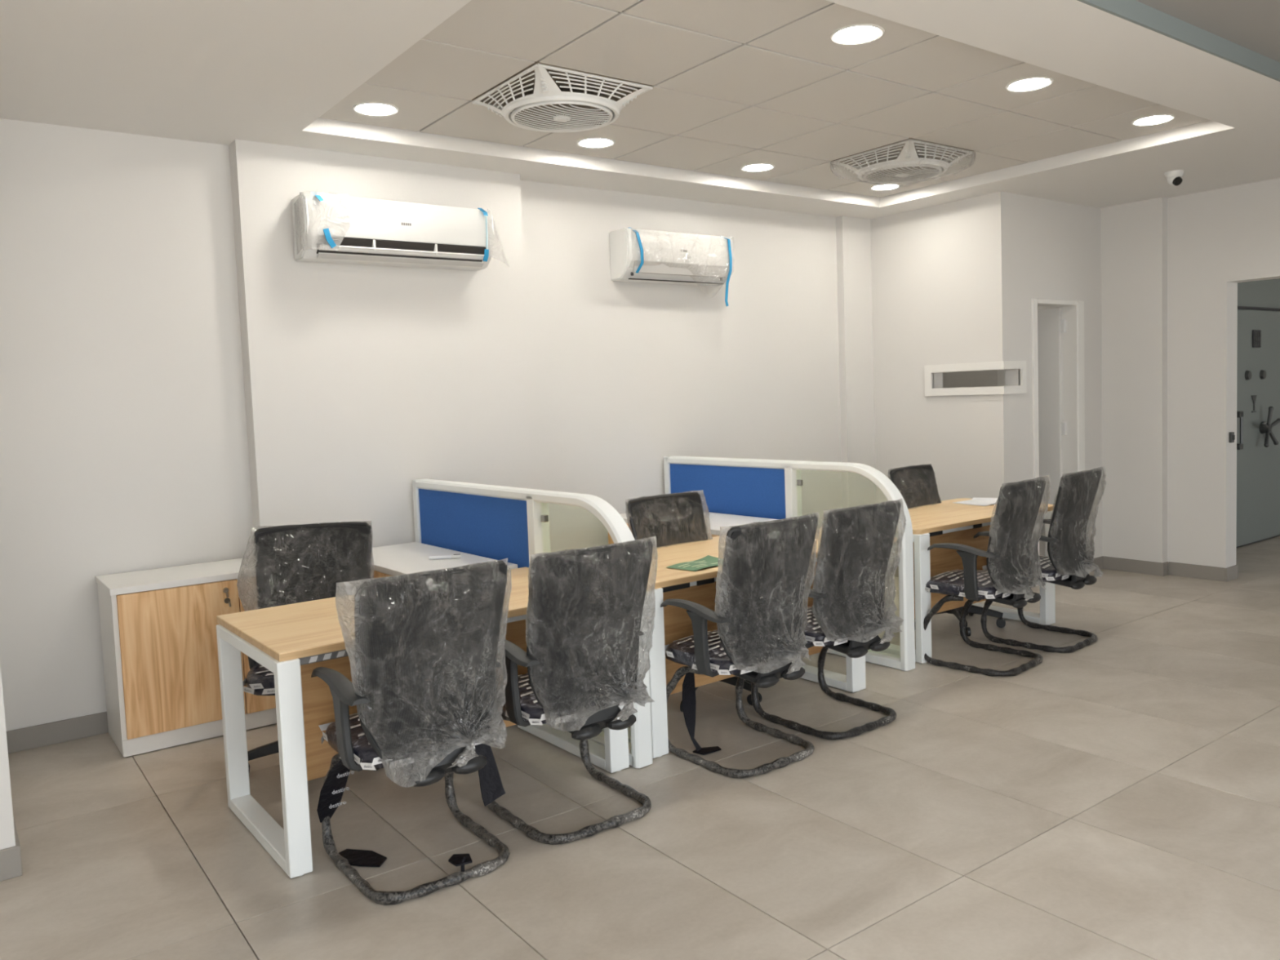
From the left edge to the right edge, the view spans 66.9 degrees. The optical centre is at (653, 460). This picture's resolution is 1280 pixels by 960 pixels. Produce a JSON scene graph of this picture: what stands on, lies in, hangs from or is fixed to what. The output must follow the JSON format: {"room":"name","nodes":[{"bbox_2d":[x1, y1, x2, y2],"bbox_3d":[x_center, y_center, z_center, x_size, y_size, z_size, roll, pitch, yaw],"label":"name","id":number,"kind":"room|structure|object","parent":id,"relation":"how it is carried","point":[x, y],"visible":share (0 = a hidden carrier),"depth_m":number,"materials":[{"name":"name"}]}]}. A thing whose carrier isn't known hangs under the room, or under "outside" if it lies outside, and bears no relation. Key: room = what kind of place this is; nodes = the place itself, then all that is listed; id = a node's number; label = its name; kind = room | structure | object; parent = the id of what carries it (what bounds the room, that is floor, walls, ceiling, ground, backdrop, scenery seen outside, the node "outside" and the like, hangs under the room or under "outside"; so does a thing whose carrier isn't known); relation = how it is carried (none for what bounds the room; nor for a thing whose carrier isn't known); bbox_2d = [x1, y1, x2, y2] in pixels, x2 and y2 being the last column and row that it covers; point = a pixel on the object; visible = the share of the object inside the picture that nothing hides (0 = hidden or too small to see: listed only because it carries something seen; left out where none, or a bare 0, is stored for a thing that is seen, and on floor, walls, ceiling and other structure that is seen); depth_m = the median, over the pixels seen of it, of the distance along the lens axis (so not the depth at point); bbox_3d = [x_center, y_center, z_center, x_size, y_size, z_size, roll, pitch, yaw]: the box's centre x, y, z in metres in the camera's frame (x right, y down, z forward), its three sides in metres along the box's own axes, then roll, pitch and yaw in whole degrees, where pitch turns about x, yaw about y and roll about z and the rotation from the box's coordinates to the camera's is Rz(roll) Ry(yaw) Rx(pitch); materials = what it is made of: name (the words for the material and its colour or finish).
{"room":"bank office","nodes":[
{"label":"bank office","id":0,"kind":"room"},
{"bbox_2d":[0,662,15,849],"bbox_3d":[-3.255,-0.084,3.203,1.635,2.950,1.580,-5,5,-37],"label":"wall","id":1,"kind":"structure","parent":0,"point":[7,840],"depth_m":3.13,"materials":[{"name":"white paint"}]},
{"bbox_2d":[0,118,876,731],"bbox_3d":[-0.739,-0.355,5.890,6.135,2.950,0.300,-5,5,-37],"label":"wall","id":2,"kind":"structure","parent":0,"point":[175,384],"depth_m":4.97,"materials":[{"name":"white paint"}]},
{"bbox_2d":[290,191,509,271],"bbox_3d":[-1.293,-1.193,5.095,1.135,0.319,0.250,-5,5,-37],"label":"air conditioner","id":3,"kind":"object","parent":2,"relation":"attached to","point":[327,228],"visible":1,"depth_m":4.96,"materials":[{"name":"white plastic"}]},
{"bbox_2d":[316,235,485,266],"bbox_3d":[-1.290,-1.084,5.033,0.910,0.109,0.062,-5,5,-37],"label":"air vent","id":4,"kind":"object","parent":3,"relation":"attached to","point":[382,248],"depth_m":5.02,"materials":[{"name":"grey plastic"}]},
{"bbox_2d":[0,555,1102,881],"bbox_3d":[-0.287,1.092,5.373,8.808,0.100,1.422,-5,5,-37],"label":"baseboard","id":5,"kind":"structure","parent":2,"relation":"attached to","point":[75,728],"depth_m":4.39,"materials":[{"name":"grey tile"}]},
{"bbox_2d":[608,227,733,306],"bbox_3d":[0.144,-1.250,6.351,0.880,0.476,0.230,-5,5,-37],"label":"air conditioner","id":6,"kind":"object","parent":2,"relation":"attached to","point":[637,255],"visible":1,"depth_m":6.23,"materials":[{"name":"white plastic"}]},
{"bbox_2d":[628,260,728,284],"bbox_3d":[0.177,-1.222,6.314,0.785,0.110,0.075,-5,5,-37],"label":"outlet","id":7,"kind":"object","parent":6,"relation":"attached to","point":[704,272],"depth_m":6.31,"materials":[{"name":"grey plastic"}]},
{"bbox_2d":[0,535,1279,959],"bbox_3d":[2.590,1.115,5.138,13.915,0.120,8.400,-5,5,-37],"label":"floor","id":8,"kind":"structure","parent":0,"point":[1116,796],"depth_m":3.30,"materials":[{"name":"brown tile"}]},
{"bbox_2d":[95,556,276,757],"bbox_3d":[-2.026,0.879,4.634,1.026,0.741,0.466,-5,5,-37],"label":"storage cabinet","id":9,"kind":"object","parent":8,"relation":"on","point":[158,625],"visible":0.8,"depth_m":4.31,"materials":[{"name":"white laminate"}]},
{"bbox_2d":[236,521,379,772],"bbox_3d":[-1.440,0.782,4.023,0.605,0.979,0.641,-3,4,-11],"label":"chair","id":10,"kind":"object","parent":8,"relation":"on","point":[301,562],"visible":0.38,"depth_m":4.23,"materials":[{"name":"black fabric"}]},
{"bbox_2d":[243,666,275,694],"bbox_3d":[-1.419,0.854,4.016,0.487,0.073,0.468,-3,4,-11],"label":"print","id":11,"kind":"object","parent":10,"relation":"attached to","point":[260,680],"depth_m":3.80,"materials":[{"name":"white"}]},
{"bbox_2d":[311,558,511,905],"bbox_3d":[-0.789,0.816,3.133,0.578,0.994,0.575,-5,5,-37],"label":"chair","id":12,"kind":"object","parent":8,"relation":"on","point":[426,643],"visible":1,"depth_m":2.96,"materials":[{"name":"black"}]},
{"bbox_2d":[332,786,349,794],"bbox_3d":[-1.008,1.064,3.120,0.053,0.013,0.007,-4,4,-29],"label":"print","id":13,"kind":"object","parent":12,"relation":"attached to","point":[347,787],"depth_m":3.12,"materials":[{"name":"grey"}]},
{"bbox_2d":[318,712,489,769],"bbox_3d":[-0.810,0.876,3.186,0.487,0.073,0.468,-5,5,-37],"label":"seat","id":14,"kind":"object","parent":12,"relation":"on","point":[355,753],"depth_m":2.95,"materials":[{"name":"black"}]},
{"bbox_2d":[216,567,629,878],"bbox_3d":[-0.864,0.909,3.749,1.347,0.725,0.762,-5,5,-38],"label":"office desk","id":15,"kind":"object","parent":8,"relation":"on","point":[291,641],"visible":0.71,"depth_m":3.32,"materials":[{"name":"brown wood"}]},
{"bbox_2d":[370,542,517,579],"bbox_3d":[-1.128,0.844,4.723,0.476,0.735,1.074,-5,5,-38],"label":"base cabinet","id":16,"kind":"object","parent":8,"relation":"on","point":[412,557],"visible":0.2,"depth_m":4.63,"materials":[{"name":"white laminate"}]},
{"bbox_2d":[429,554,461,559],"bbox_3d":[-1.000,0.465,4.649,0.150,0.021,0.018,-2,4,-6],"label":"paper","id":17,"kind":"object","parent":16,"relation":"on","point":[454,556],"visible":1,"depth_m":4.64,"materials":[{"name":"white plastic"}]},
{"bbox_2d":[412,478,652,768],"bbox_3d":[-0.653,0.666,4.585,0.086,1.074,1.900,-5,5,-39],"label":"partition","id":18,"kind":"object","parent":8,"relation":"on","point":[497,522],"depth_m":4.53,"materials":[{"name":"white"}]},
{"bbox_2d":[478,536,657,844],"bbox_3d":[-0.311,0.774,3.491,0.566,0.996,0.581,-5,5,-37],"label":"chair","id":19,"kind":"object","parent":8,"relation":"on","point":[586,606],"visible":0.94,"depth_m":3.30,"materials":[{"name":"black"}]},
{"bbox_2d":[497,672,634,724],"bbox_3d":[-0.347,0.836,3.533,0.487,0.073,0.468,-5,5,-37],"label":"print","id":20,"kind":"object","parent":19,"relation":"on","point":[523,709],"depth_m":3.30,"materials":[{"name":"white"}]},
{"bbox_2d":[625,489,762,711],"bbox_3d":[0.256,0.670,4.787,0.595,0.980,0.637,-5,5,-37],"label":"swivel chair","id":21,"kind":"object","parent":8,"relation":"on","point":[674,518],"visible":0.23,"depth_m":4.95,"materials":[{"name":"black plastic"}]},
{"bbox_2d":[607,511,780,544],"bbox_3d":[0.255,0.718,5.852,0.536,0.735,1.124,-5,5,-39],"label":"base cabinet","id":22,"kind":"object","parent":8,"relation":"on","point":[717,520],"visible":0.02,"depth_m":5.67,"materials":[{"name":"white laminate"}]},
{"bbox_2d":[660,512,818,777],"bbox_3d":[0.348,0.716,3.985,0.561,0.996,0.575,-5,5,-38],"label":"chair","id":23,"kind":"object","parent":8,"relation":"on","point":[757,640],"visible":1,"depth_m":3.81,"materials":[{"name":"black fabric"}]},
{"bbox_2d":[664,630,799,675],"bbox_3d":[0.319,0.778,4.033,0.487,0.073,0.468,-5,5,-38],"label":"print","id":24,"kind":"object","parent":23,"relation":"on","point":[713,661],"depth_m":3.82,"materials":[{"name":"white"}]},
{"bbox_2d":[601,528,897,758],"bbox_3d":[0.385,0.798,4.733,1.620,0.725,0.762,-5,5,-38],"label":"office desk","id":25,"kind":"object","parent":8,"relation":"on","point":[671,624],"visible":0.3,"depth_m":4.22,"materials":[{"name":"brown wood"}]},
{"bbox_2d":[666,555,723,571],"bbox_3d":[0.218,0.461,4.320,0.170,0.016,0.290,2,5,43],"label":"leaflet","id":26,"kind":"object","parent":25,"relation":"on","point":[708,561],"visible":0.91,"depth_m":4.30,"materials":[{"name":"green paper"}]},
{"bbox_2d":[663,455,915,671],"bbox_3d":[0.728,0.536,5.777,0.086,1.074,1.910,-5,5,-39],"label":"partition","id":27,"kind":"object","parent":8,"relation":"on","point":[750,487],"depth_m":5.70,"materials":[{"name":"white"}]},
{"bbox_2d":[751,498,906,739],"bbox_3d":[0.789,0.674,4.364,0.568,0.996,0.581,-5,5,-38],"label":"chair","id":28,"kind":"object","parent":8,"relation":"on","point":[847,616],"visible":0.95,"depth_m":4.17,"materials":[{"name":"black plastic"}]},
{"bbox_2d":[803,606,883,646],"bbox_3d":[0.751,0.738,4.405,0.487,0.073,0.468,-5,5,-38],"label":"print","id":29,"kind":"object","parent":28,"relation":"on","point":[816,634],"depth_m":4.16,"materials":[{"name":"white"}]},
{"bbox_2d":[822,497,1055,663],"bbox_3d":[1.758,0.673,5.844,1.360,0.725,0.712,-5,5,-36],"label":"office desk","id":30,"kind":"object","parent":8,"relation":"on","point":[948,521],"visible":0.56,"depth_m":5.53,"materials":[{"name":"brown wood"}]},
{"bbox_2d":[953,497,998,506],"bbox_3d":[2.089,0.258,6.178,0.230,0.031,0.260,-4,4,-29],"label":"booklet","id":31,"kind":"object","parent":30,"relation":"on","point":[975,501],"visible":0.84,"depth_m":6.17,"materials":[{"name":"white paper"}]},
{"bbox_2d":[887,464,1005,636],"bbox_3d":[1.819,0.532,6.005,0.609,0.980,0.603,-5,5,-34],"label":"swivel chair","id":32,"kind":"object","parent":8,"relation":"on","point":[917,484],"visible":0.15,"depth_m":6.13,"materials":[{"name":"black"}]},
{"bbox_2d":[923,475,1051,676],"bbox_3d":[1.772,0.586,5.163,0.574,0.995,0.575,-6,5,-44],"label":"chair","id":33,"kind":"object","parent":8,"relation":"on","point":[1008,580],"visible":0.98,"depth_m":4.97,"materials":[{"name":"black plastic"}]},
{"bbox_2d":[924,568,1031,599],"bbox_3d":[1.728,0.649,5.197,0.487,0.073,0.468,-6,5,-44],"label":"print","id":34,"kind":"object","parent":33,"relation":"on","point":[953,584],"depth_m":5.02,"materials":[{"name":"white"}]},
{"bbox_2d":[980,466,1106,653],"bbox_3d":[2.245,0.543,5.557,0.580,0.995,0.580,-6,5,-43],"label":"chair","id":35,"kind":"object","parent":8,"relation":"on","point":[1068,564],"visible":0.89,"depth_m":5.36,"materials":[{"name":"black"}]},
{"bbox_2d":[982,555,1069,580],"bbox_3d":[2.200,0.606,5.589,0.487,0.073,0.468,-6,5,-43],"label":"print","id":36,"kind":"object","parent":35,"relation":"on","point":[1050,571],"depth_m":5.33,"materials":[{"name":"white"}]},
{"bbox_2d":[0,0,1279,219],"bbox_3d":[1.396,-1.856,6.207,13.100,0.153,4.667,-5,5,-37],"label":"ceiling","id":37,"kind":"structure","parent":0,"point":[736,84],"depth_m":4.23,"materials":[{"name":"white paint"}]},
{"bbox_2d":[352,102,399,115],"bbox_3d":[-1.294,-1.635,4.513,0.210,0.006,0.210,-5,5,-37],"label":"recessed light","id":38,"kind":"object","parent":37,"relation":"in","point":[370,108],"visible":1,"depth_m":4.50,"materials":[{"name":"white plastic"}]},
{"bbox_2d":[355,103,395,115],"bbox_3d":[-1.294,-1.636,4.513,0.179,0.002,0.179,-5,5,-37],"label":"diffuser","id":39,"kind":"object","parent":38,"relation":"attached to","point":[362,108],"depth_m":4.51,"materials":[{"name":"white plastic"}]},
{"bbox_2d":[471,60,652,132],"bbox_3d":[-0.416,-1.608,4.392,0.600,0.130,0.600,-5,5,-37],"label":"air vent","id":40,"kind":"object","parent":37,"relation":"attached to","point":[558,99],"visible":1,"depth_m":4.26,"materials":[{"name":"white plastic"}]},
{"bbox_2d":[489,104,514,116],"bbox_3d":[-0.578,-1.629,4.604,0.498,0.075,0.058,-5,5,-37],"label":"grille","id":41,"kind":"object","parent":40,"relation":"attached to","point":[500,108],"depth_m":4.51,"materials":[{"name":"white plastic"}]},
{"bbox_2d":[479,68,534,109],"bbox_3d":[-0.630,-1.603,4.231,0.058,0.075,0.498,-5,5,-37],"label":"grille","id":42,"kind":"object","parent":40,"relation":"attached to","point":[507,86],"depth_m":4.21,"materials":[{"name":"white plastic"}]},
{"bbox_2d":[514,103,609,131],"bbox_3d":[-0.423,-1.554,4.407,0.439,0.010,0.438,-5,5,-37],"label":"grille","id":43,"kind":"object","parent":40,"relation":"attached to","point":[553,117],"depth_m":4.38,"materials":[{"name":"white plastic"}]},
{"bbox_2d":[546,68,642,99],"bbox_3d":[-0.256,-1.612,4.178,0.498,0.075,0.058,-5,5,-37],"label":"grille","id":44,"kind":"object","parent":40,"relation":"attached to","point":[582,76],"depth_m":4.16,"materials":[{"name":"white plastic"}]},
{"bbox_2d":[576,137,615,148],"bbox_3d":[-0.311,-1.720,5.250,0.210,0.006,0.210,-5,5,-37],"label":"recessed light","id":45,"kind":"object","parent":37,"relation":"in","point":[593,142],"visible":1,"depth_m":5.24,"materials":[{"name":"white plastic"}]},
{"bbox_2d":[579,138,612,146],"bbox_3d":[-0.311,-1.721,5.250,0.179,0.002,0.179,-5,5,-37],"label":"diffuser","id":46,"kind":"object","parent":45,"relation":"attached to","point":[584,142],"depth_m":5.24,"materials":[{"name":"white plastic"}]},
{"bbox_2d":[740,163,774,172],"bbox_3d":[0.644,-1.802,5.966,0.210,0.006,0.210,-5,5,-37],"label":"recessed light","id":47,"kind":"object","parent":37,"relation":"in","point":[755,167],"visible":1,"depth_m":5.96,"materials":[{"name":"white plastic"}]},
{"bbox_2d":[743,164,772,171],"bbox_3d":[0.644,-1.803,5.966,0.179,0.002,0.179,-5,5,-37],"label":"diffuser","id":48,"kind":"object","parent":47,"relation":"attached to","point":[750,167],"depth_m":5.96,"materials":[{"name":"white plastic"}]},
{"bbox_2d":[830,23,884,44],"bbox_3d":[0.796,-1.661,3.781,0.210,0.006,0.210,-5,5,-37],"label":"recessed light","id":49,"kind":"object","parent":37,"relation":"in","point":[861,33],"visible":1,"depth_m":3.77,"materials":[{"name":"white plastic"}]},
{"bbox_2d":[834,26,879,43],"bbox_3d":[0.796,-1.662,3.781,0.179,0.002,0.179,-5,5,-37],"label":"diffuser","id":50,"kind":"object","parent":49,"relation":"attached to","point":[847,34],"depth_m":3.78,"materials":[{"name":"white plastic"}]},
{"bbox_2d":[870,183,901,191],"bbox_3d":[1.603,-1.885,6.686,0.210,0.006,0.210,-5,5,-37],"label":"recessed light","id":51,"kind":"object","parent":37,"relation":"in","point":[882,187],"visible":0.97,"depth_m":6.68,"materials":[{"name":"white plastic"}]},
{"bbox_2d":[872,184,897,190],"bbox_3d":[1.603,-1.887,6.686,0.179,0.002,0.179,-5,5,-37],"label":"diffuser","id":52,"kind":"object","parent":51,"relation":"attached to","point":[878,187],"depth_m":6.69,"materials":[{"name":"white plastic"}]},
{"bbox_2d":[831,137,974,185],"bbox_3d":[1.499,-1.770,5.829,0.605,0.137,0.606,-5,5,-37],"label":"ceiling fan","id":53,"kind":"object","parent":37,"relation":"attached to","point":[909,160],"visible":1,"depth_m":5.70,"materials":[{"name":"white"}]},
{"bbox_2d":[838,142,905,168],"bbox_3d":[1.286,-1.768,5.668,0.058,0.075,0.498,-5,5,-37],"label":"grille","id":54,"kind":"object","parent":53,"relation":"attached to","point":[887,163],"depth_m":5.64,"materials":[{"name":"white plastic"}]},
{"bbox_2d":[866,166,939,182],"bbox_3d":[1.492,-1.720,5.844,0.439,0.010,0.438,-5,5,-37],"label":"grille","id":55,"kind":"object","parent":53,"relation":"attached to","point":[886,174],"depth_m":5.81,"materials":[{"name":"white plastic"}]},
{"bbox_2d":[914,142,968,162],"bbox_3d":[1.659,-1.778,5.615,0.498,0.075,0.058,-5,5,-37],"label":"grille","id":56,"kind":"object","parent":53,"relation":"attached to","point":[935,147],"depth_m":5.60,"materials":[{"name":"white plastic"}]},
{"bbox_2d":[941,155,962,168],"bbox_3d":[1.711,-1.805,5.987,0.058,0.075,0.498,-5,5,-37],"label":"grille","id":57,"kind":"object","parent":53,"relation":"attached to","point":[961,156],"depth_m":5.85,"materials":[{"name":"white plastic"}]},
{"bbox_2d":[1005,76,1053,92],"bbox_3d":[1.746,-1.743,4.494,0.210,0.006,0.210,-5,5,-37],"label":"recessed light","id":58,"kind":"object","parent":37,"relation":"in","point":[1028,84],"visible":1,"depth_m":4.49,"materials":[{"name":"white plastic"}]},
{"bbox_2d":[1008,78,1049,90],"bbox_3d":[1.746,-1.744,4.494,0.179,0.002,0.179,-5,5,-37],"label":"diffuser","id":59,"kind":"object","parent":58,"relation":"attached to","point":[1024,84],"depth_m":4.49,"materials":[{"name":"white plastic"}]},
{"bbox_2d":[1131,114,1174,125],"bbox_3d":[2.683,-1.824,5.197,0.210,0.006,0.210,-5,5,-37],"label":"recessed light","id":60,"kind":"object","parent":37,"relation":"in","point":[1150,120],"visible":1,"depth_m":5.19,"materials":[{"name":"white plastic"}]},
{"bbox_2d":[1134,115,1171,124],"bbox_3d":[2.683,-1.825,5.197,0.179,0.002,0.179,-5,5,-37],"label":"diffuser","id":61,"kind":"object","parent":60,"relation":"attached to","point":[1148,120],"depth_m":5.19,"materials":[{"name":"white plastic"}]},
{"bbox_2d":[1164,169,1184,186],"bbox_3d":[3.347,-1.807,6.218,0.112,0.095,0.112,-5,5,-37],"label":"security camera","id":62,"kind":"object","parent":37,"relation":"attached to","point":[1173,177],"visible":1,"depth_m":6.18,"materials":[{"name":"white plastic"}]},
{"bbox_2d":[1077,0,1279,81],"bbox_3d":[2.804,-1.782,4.339,13.100,0.153,0.013,-5,5,-37],"label":"trim","id":63,"kind":"structure","parent":37,"relation":"attached to","point":[1135,11],"depth_m":3.80,"materials":[{"name":"grey paint"}]},
{"bbox_2d":[870,191,1102,563],"bbox_3d":[2.635,-0.595,7.641,1.420,2.950,1.210,-5,5,-37],"label":"wall","id":64,"kind":"structure","parent":0,"point":[957,282],"depth_m":7.09,"materials":[{"name":"white paint"}]},
{"bbox_2d":[924,360,1026,395],"bbox_3d":[2.337,-0.592,7.047,0.277,0.229,0.665,-5,5,-37],"label":"trim","id":65,"kind":"structure","parent":64,"relation":"attached to","point":[929,370],"depth_m":6.88,"materials":[{"name":"white laminate"}]},
{"bbox_2d":[997,297,1084,586],"bbox_3d":[2.821,-0.151,7.433,0.683,2.080,0.654,-5,5,-37],"label":"door","id":66,"kind":"structure","parent":64,"relation":"in","point":[1057,334],"depth_m":7.36,"materials":[{"name":"white laminate"}]},
{"bbox_2d":[942,306,1058,387],"bbox_3d":[2.549,-0.637,8.319,2.100,2.950,2.160,-5,5,-37],"label":"wall","id":67,"kind":"structure","parent":0,"point":[975,378],"depth_m":9.23,"materials":[{"name":"white paint"}]},
{"bbox_2d":[1101,177,1279,568],"bbox_3d":[5.240,-0.538,5.403,0.250,2.950,5.740,-5,5,-37],"label":"wall","id":68,"kind":"structure","parent":0,"point":[1172,268],"depth_m":7.13,"materials":[{"name":"white paint"}]},
{"bbox_2d":[1102,555,1237,582],"bbox_3d":[5.292,0.883,5.487,0.262,0.100,5.520,-5,5,-37],"label":"baseboard","id":69,"kind":"structure","parent":68,"relation":"attached to","point":[1162,569],"depth_m":7.25,"materials":[{"name":"grey tile"}]},
{"bbox_2d":[1229,431,1235,442],"bbox_3d":[4.149,-0.163,6.933,0.050,0.075,0.028,-5,5,-37],"label":"latch plate","id":70,"kind":"object","parent":68,"relation":"attached to","point":[1232,437],"visible":1,"depth_m":6.92,"materials":[{"name":"grey metal"}]},
{"bbox_2d":[1135,0,1279,62],"bbox_3d":[3.864,-1.787,2.925,13.100,0.128,3.520,-5,5,-37],"label":"ceiling","id":71,"kind":"structure","parent":0,"point":[1254,25],"depth_m":3.77,"materials":[{"name":"grey paint"}]},
{"bbox_2d":[1237,278,1279,311],"bbox_3d":[5.393,-0.762,8.647,3.950,2.950,0.150,-5,5,-37],"label":"vault","id":72,"kind":"object","parent":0,"point":[1262,293],"depth_m":8.46,"materials":[{"name":"grey paint"}]},
{"bbox_2d":[1235,306,1279,547],"bbox_3d":[5.197,-0.288,8.337,2.100,2.060,0.140,-5,5,-37],"label":"door","id":73,"kind":"structure","parent":72,"relation":"attached to","point":[1258,354],"depth_m":8.40,"materials":[{"name":"grey paint"}]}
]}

